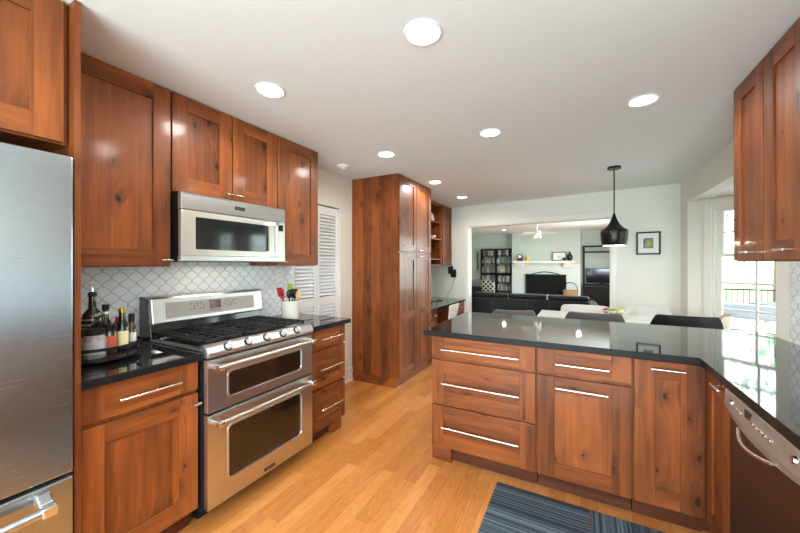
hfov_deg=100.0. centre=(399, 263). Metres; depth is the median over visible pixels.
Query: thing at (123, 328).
oil bottle
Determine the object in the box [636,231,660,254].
framed picture
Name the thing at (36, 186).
refrigerator
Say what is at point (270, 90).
recessed light
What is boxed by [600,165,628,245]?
pendant lamp
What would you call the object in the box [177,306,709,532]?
floor
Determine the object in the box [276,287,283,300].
spatula
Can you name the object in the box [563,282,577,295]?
basket
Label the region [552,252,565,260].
framed picture
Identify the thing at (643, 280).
wall
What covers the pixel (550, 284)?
fireplace screen
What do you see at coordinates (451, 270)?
wall phone
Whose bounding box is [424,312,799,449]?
countertop
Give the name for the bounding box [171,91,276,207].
upper cabinet
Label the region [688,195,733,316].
wall
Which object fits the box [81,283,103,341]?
oil bottle
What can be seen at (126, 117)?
upper cabinet
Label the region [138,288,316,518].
range
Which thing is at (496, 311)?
dining chair
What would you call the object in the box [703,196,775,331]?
window
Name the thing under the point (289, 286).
spatula
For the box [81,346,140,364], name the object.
tray
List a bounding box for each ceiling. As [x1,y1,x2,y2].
[61,0,799,207]
[472,219,609,235]
[706,184,733,198]
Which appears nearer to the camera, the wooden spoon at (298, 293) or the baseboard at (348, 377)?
the wooden spoon at (298, 293)
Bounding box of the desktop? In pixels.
[431,297,465,311]
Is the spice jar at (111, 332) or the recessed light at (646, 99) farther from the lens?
the recessed light at (646, 99)
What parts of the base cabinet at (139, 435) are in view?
drawer, panel, panel, handle, handle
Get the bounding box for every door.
[294,265,316,314]
[317,205,337,316]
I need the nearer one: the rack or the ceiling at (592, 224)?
the rack
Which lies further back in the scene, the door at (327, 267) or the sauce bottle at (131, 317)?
the door at (327, 267)
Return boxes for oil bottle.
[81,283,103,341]
[117,308,129,351]
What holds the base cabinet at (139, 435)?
on the floor
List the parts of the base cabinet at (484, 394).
handle, handle, handle, panel, panel, panel, drawer, drawer, drawer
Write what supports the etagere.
on the floor
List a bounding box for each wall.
[137,167,434,368]
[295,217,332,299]
[435,183,680,315]
[472,230,609,292]
[512,230,581,295]
[681,140,799,345]
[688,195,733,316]
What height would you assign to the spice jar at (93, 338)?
0.134 m
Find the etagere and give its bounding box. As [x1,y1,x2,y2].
[582,245,609,306]
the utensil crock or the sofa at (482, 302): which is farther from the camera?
the sofa at (482, 302)
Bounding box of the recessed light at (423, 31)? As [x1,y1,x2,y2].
[404,18,441,45]
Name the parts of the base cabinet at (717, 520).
handle, panel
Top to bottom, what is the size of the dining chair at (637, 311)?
0.821 m
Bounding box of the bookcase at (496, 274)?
[481,248,511,292]
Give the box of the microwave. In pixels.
[171,191,284,261]
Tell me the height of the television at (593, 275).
0.520 m
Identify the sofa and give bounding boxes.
[472,292,598,316]
[723,302,775,336]
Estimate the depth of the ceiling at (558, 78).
1.75 m
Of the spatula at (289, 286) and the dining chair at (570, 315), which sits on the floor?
the dining chair at (570, 315)
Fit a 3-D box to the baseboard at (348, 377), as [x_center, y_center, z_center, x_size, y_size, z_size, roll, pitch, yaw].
[-0.604,1.292,3.900,0.024,0.160,0.181,0,0,28]
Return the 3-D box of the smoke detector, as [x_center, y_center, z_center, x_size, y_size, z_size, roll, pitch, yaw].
[-0.578,-0.979,3.410,0.130,0.036,0.130,0,0,28]
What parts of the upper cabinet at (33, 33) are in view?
panel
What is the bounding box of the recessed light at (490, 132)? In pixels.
[479,128,501,136]
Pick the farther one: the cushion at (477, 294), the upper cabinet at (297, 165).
the cushion at (477, 294)
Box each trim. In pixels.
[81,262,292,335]
[293,202,340,316]
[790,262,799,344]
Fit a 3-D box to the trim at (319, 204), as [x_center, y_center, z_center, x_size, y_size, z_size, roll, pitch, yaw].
[-0.889,0.367,3.510,0.112,2.009,0.724,0,0,28]
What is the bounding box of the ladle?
[291,289,295,300]
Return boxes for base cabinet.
[81,361,201,532]
[309,324,344,441]
[428,310,437,362]
[432,336,537,483]
[437,302,463,323]
[537,347,632,510]
[631,358,705,531]
[702,371,729,532]
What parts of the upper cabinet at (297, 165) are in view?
door, panel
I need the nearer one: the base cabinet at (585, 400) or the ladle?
the base cabinet at (585, 400)
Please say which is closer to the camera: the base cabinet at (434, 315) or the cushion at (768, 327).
the base cabinet at (434, 315)
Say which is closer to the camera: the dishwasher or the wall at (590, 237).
the dishwasher
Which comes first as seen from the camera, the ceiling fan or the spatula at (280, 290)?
the spatula at (280, 290)
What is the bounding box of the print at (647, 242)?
[643,238,652,247]
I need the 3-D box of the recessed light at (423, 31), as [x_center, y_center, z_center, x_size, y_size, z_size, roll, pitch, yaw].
[0.099,-0.993,1.447,0.166,0.008,0.166,0,0,28]
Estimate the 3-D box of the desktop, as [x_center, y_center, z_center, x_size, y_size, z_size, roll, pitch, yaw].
[0.523,0.630,5.349,0.628,0.030,1.648,0,0,28]
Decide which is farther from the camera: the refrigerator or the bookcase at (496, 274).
the bookcase at (496, 274)
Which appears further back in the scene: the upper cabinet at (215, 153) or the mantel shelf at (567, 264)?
the mantel shelf at (567, 264)
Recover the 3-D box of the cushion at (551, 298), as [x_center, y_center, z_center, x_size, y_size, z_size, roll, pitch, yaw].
[2.924,0.596,5.851,0.640,0.078,0.250,0,0,26]
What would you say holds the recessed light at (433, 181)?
in the ceiling at (558, 78)
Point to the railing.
(726, 289)
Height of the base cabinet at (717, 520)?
0.876 m
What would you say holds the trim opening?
attached to the wall at (643, 280)
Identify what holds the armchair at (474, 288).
on the floor
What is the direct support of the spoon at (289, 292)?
in the utensil crock
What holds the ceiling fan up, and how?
hanging from the ceiling at (592, 224)
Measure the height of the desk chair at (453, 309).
0.795 m
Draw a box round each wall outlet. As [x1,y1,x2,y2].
[256,284,262,297]
[276,269,282,281]
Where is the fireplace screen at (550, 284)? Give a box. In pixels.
[525,272,565,294]
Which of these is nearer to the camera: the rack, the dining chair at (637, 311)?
the rack
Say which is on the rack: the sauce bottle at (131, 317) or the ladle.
the sauce bottle at (131, 317)
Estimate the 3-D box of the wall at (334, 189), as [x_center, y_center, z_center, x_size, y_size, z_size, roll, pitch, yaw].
[-1.399,0.187,2.567,0.110,2.370,8.390,0,0,28]
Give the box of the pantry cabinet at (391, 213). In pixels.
[352,173,430,388]
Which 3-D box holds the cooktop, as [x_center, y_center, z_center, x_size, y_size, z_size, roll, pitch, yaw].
[-1.074,0.429,2.197,0.504,0.056,0.768,0,0,28]
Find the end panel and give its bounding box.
[51,0,80,532]
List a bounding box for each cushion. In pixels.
[473,292,508,297]
[509,293,546,299]
[547,295,588,301]
[731,318,764,330]
[759,322,775,333]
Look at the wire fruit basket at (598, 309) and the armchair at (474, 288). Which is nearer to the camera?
the wire fruit basket at (598, 309)
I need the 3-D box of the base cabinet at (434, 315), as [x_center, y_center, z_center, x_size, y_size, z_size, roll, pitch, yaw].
[0.208,1.010,4.739,0.648,0.725,0.270,0,0,28]
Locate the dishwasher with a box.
[724,388,799,532]
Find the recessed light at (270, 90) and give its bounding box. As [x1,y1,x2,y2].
[255,82,285,97]
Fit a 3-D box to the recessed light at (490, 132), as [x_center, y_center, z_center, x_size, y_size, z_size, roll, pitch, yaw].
[0.685,-0.993,2.551,0.166,0.008,0.166,0,0,28]
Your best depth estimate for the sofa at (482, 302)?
6.09 m
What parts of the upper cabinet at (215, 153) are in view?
door, panel, door, panel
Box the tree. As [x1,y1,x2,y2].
[725,211,775,301]
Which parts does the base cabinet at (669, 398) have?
panel, handle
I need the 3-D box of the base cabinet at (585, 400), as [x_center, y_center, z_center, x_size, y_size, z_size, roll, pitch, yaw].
[1.169,0.934,2.159,0.481,0.876,0.658,0,0,28]
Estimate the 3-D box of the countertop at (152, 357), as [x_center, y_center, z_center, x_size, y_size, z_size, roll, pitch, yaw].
[-1.422,0.475,1.668,0.685,0.035,0.482,0,0,28]
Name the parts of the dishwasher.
handle, control panel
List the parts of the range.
knob, control panel, oven door, oven door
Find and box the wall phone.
[448,263,455,276]
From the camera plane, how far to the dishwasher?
1.12 m
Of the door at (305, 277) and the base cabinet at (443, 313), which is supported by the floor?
the base cabinet at (443, 313)
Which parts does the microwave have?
door, vent panel, trim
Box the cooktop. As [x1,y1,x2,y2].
[150,315,303,351]
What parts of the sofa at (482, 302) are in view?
arm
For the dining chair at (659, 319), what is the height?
0.913 m
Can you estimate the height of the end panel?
2.368 m
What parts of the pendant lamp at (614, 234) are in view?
rod, lamp shade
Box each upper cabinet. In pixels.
[0,0,66,151]
[81,53,173,266]
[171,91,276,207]
[250,136,317,265]
[430,200,441,265]
[442,205,451,265]
[734,17,799,261]
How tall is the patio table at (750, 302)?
0.720 m
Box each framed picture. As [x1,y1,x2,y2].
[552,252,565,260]
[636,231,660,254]
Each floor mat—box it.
[478,482,590,532]
[591,510,664,532]
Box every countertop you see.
[81,340,202,390]
[265,313,350,331]
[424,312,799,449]
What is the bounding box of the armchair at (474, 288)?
[472,285,500,296]
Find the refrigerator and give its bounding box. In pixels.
[0,142,72,532]
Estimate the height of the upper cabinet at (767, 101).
0.983 m
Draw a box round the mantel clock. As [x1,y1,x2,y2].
[517,254,522,260]
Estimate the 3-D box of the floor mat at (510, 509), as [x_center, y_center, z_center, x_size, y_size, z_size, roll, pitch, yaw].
[0.711,1.367,1.758,0.506,0.009,0.506,0,0,28]
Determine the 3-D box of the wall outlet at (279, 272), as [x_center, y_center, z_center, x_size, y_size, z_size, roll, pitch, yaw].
[-1.081,0.102,3.014,0.008,0.116,0.072,0,0,28]
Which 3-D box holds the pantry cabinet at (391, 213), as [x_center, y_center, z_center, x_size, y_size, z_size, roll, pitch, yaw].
[-0.063,0.189,4.212,0.676,2.367,0.902,0,0,28]
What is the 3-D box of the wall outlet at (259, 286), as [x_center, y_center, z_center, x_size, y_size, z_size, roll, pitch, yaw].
[-1.181,0.232,2.830,0.008,0.116,0.072,0,0,28]
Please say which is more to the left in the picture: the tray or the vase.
the tray
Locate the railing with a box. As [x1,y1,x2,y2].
[723,288,775,303]
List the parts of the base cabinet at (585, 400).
handle, handle, panel, panel, drawer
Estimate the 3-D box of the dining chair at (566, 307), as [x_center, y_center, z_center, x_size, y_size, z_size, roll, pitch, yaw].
[2.433,0.968,4.426,0.576,0.812,0.443,0,0,28]
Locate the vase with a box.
[566,252,572,260]
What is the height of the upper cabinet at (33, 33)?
0.542 m
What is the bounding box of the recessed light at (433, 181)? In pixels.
[428,180,441,183]
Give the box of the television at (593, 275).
[586,268,609,284]
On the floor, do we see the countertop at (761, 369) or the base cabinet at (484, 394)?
the base cabinet at (484, 394)
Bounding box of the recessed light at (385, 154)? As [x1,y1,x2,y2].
[377,151,394,157]
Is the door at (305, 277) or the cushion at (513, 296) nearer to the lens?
the door at (305, 277)
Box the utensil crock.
[281,300,298,318]
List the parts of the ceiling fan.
motor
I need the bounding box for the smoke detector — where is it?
[337,164,349,169]
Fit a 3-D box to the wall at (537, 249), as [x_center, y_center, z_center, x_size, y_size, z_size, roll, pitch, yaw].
[5.209,0.122,12.006,2.245,2.500,0.450,0,0,33]
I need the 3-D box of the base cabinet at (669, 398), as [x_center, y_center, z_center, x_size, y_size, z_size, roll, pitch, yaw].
[1.515,0.934,1.972,0.300,0.876,0.658,0,0,28]
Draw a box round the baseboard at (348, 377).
[343,366,352,383]
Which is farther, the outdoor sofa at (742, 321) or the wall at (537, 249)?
the wall at (537, 249)
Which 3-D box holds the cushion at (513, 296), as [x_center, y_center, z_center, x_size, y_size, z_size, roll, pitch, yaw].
[2.337,0.596,6.142,0.650,0.078,0.250,0,0,26]
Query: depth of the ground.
23.86 m
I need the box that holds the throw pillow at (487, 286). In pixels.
[482,281,494,291]
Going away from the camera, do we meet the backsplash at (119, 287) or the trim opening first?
the backsplash at (119, 287)
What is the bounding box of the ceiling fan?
[520,224,546,237]
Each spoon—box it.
[286,290,291,300]
[295,290,300,300]
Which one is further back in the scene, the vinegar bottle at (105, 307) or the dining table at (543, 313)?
the dining table at (543, 313)
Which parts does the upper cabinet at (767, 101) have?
handle, panel, door, door, handle, panel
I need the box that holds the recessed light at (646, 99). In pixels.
[627,93,659,106]
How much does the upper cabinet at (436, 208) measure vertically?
1.027 m
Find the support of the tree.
on the ground
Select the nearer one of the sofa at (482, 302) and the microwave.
the microwave
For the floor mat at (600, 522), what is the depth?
1.74 m
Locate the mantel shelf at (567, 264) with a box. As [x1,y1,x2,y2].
[512,261,575,267]
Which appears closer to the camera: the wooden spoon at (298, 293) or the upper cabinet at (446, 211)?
the wooden spoon at (298, 293)
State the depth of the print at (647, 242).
4.34 m
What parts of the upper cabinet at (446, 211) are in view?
panel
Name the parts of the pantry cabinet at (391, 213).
door, door, panel, panel, panel, panel, door, door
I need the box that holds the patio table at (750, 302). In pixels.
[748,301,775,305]
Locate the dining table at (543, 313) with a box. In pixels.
[537,310,652,323]
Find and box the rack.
[81,336,141,364]
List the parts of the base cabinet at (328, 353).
panel, panel, drawer, drawer, panel, drawer, handle, handle, handle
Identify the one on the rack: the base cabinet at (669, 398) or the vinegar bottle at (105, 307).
the vinegar bottle at (105, 307)
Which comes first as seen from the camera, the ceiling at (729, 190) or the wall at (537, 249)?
the ceiling at (729, 190)
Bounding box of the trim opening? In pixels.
[463,208,617,312]
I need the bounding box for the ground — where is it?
[723,279,772,303]
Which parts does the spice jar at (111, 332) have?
glass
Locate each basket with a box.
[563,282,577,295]
[596,307,631,315]
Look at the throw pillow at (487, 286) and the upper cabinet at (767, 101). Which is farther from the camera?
the throw pillow at (487, 286)
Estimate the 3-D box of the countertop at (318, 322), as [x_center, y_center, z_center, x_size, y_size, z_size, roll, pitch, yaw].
[-0.825,0.475,2.774,0.685,0.035,0.476,0,0,28]
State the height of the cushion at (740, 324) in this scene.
0.138 m
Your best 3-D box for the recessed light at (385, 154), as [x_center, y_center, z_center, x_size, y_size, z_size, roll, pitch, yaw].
[-0.125,-0.993,3.055,0.166,0.008,0.166,0,0,28]
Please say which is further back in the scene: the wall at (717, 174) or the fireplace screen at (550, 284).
the fireplace screen at (550, 284)
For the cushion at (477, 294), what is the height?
0.078 m
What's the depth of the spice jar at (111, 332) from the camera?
1.59 m
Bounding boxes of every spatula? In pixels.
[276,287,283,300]
[278,289,285,300]
[287,284,292,290]
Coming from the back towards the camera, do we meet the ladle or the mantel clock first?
the mantel clock
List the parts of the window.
sash, sash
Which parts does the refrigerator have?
freezer drawer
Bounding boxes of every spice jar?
[81,327,106,359]
[102,323,117,354]
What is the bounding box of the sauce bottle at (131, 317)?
[128,313,136,347]
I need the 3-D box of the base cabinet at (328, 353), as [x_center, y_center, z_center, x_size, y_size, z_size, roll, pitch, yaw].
[-0.825,0.934,2.759,0.678,0.876,0.430,0,0,28]
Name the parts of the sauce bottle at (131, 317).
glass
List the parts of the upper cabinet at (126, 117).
panel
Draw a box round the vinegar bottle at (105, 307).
[102,304,111,323]
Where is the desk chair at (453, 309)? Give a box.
[448,303,458,319]
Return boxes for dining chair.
[492,309,535,315]
[561,304,608,313]
[565,311,624,322]
[626,306,672,316]
[650,314,723,329]
[719,313,732,329]
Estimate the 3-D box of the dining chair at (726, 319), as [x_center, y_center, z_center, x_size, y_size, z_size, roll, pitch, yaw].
[3.065,0.937,3.408,0.443,0.874,0.434,0,0,43]

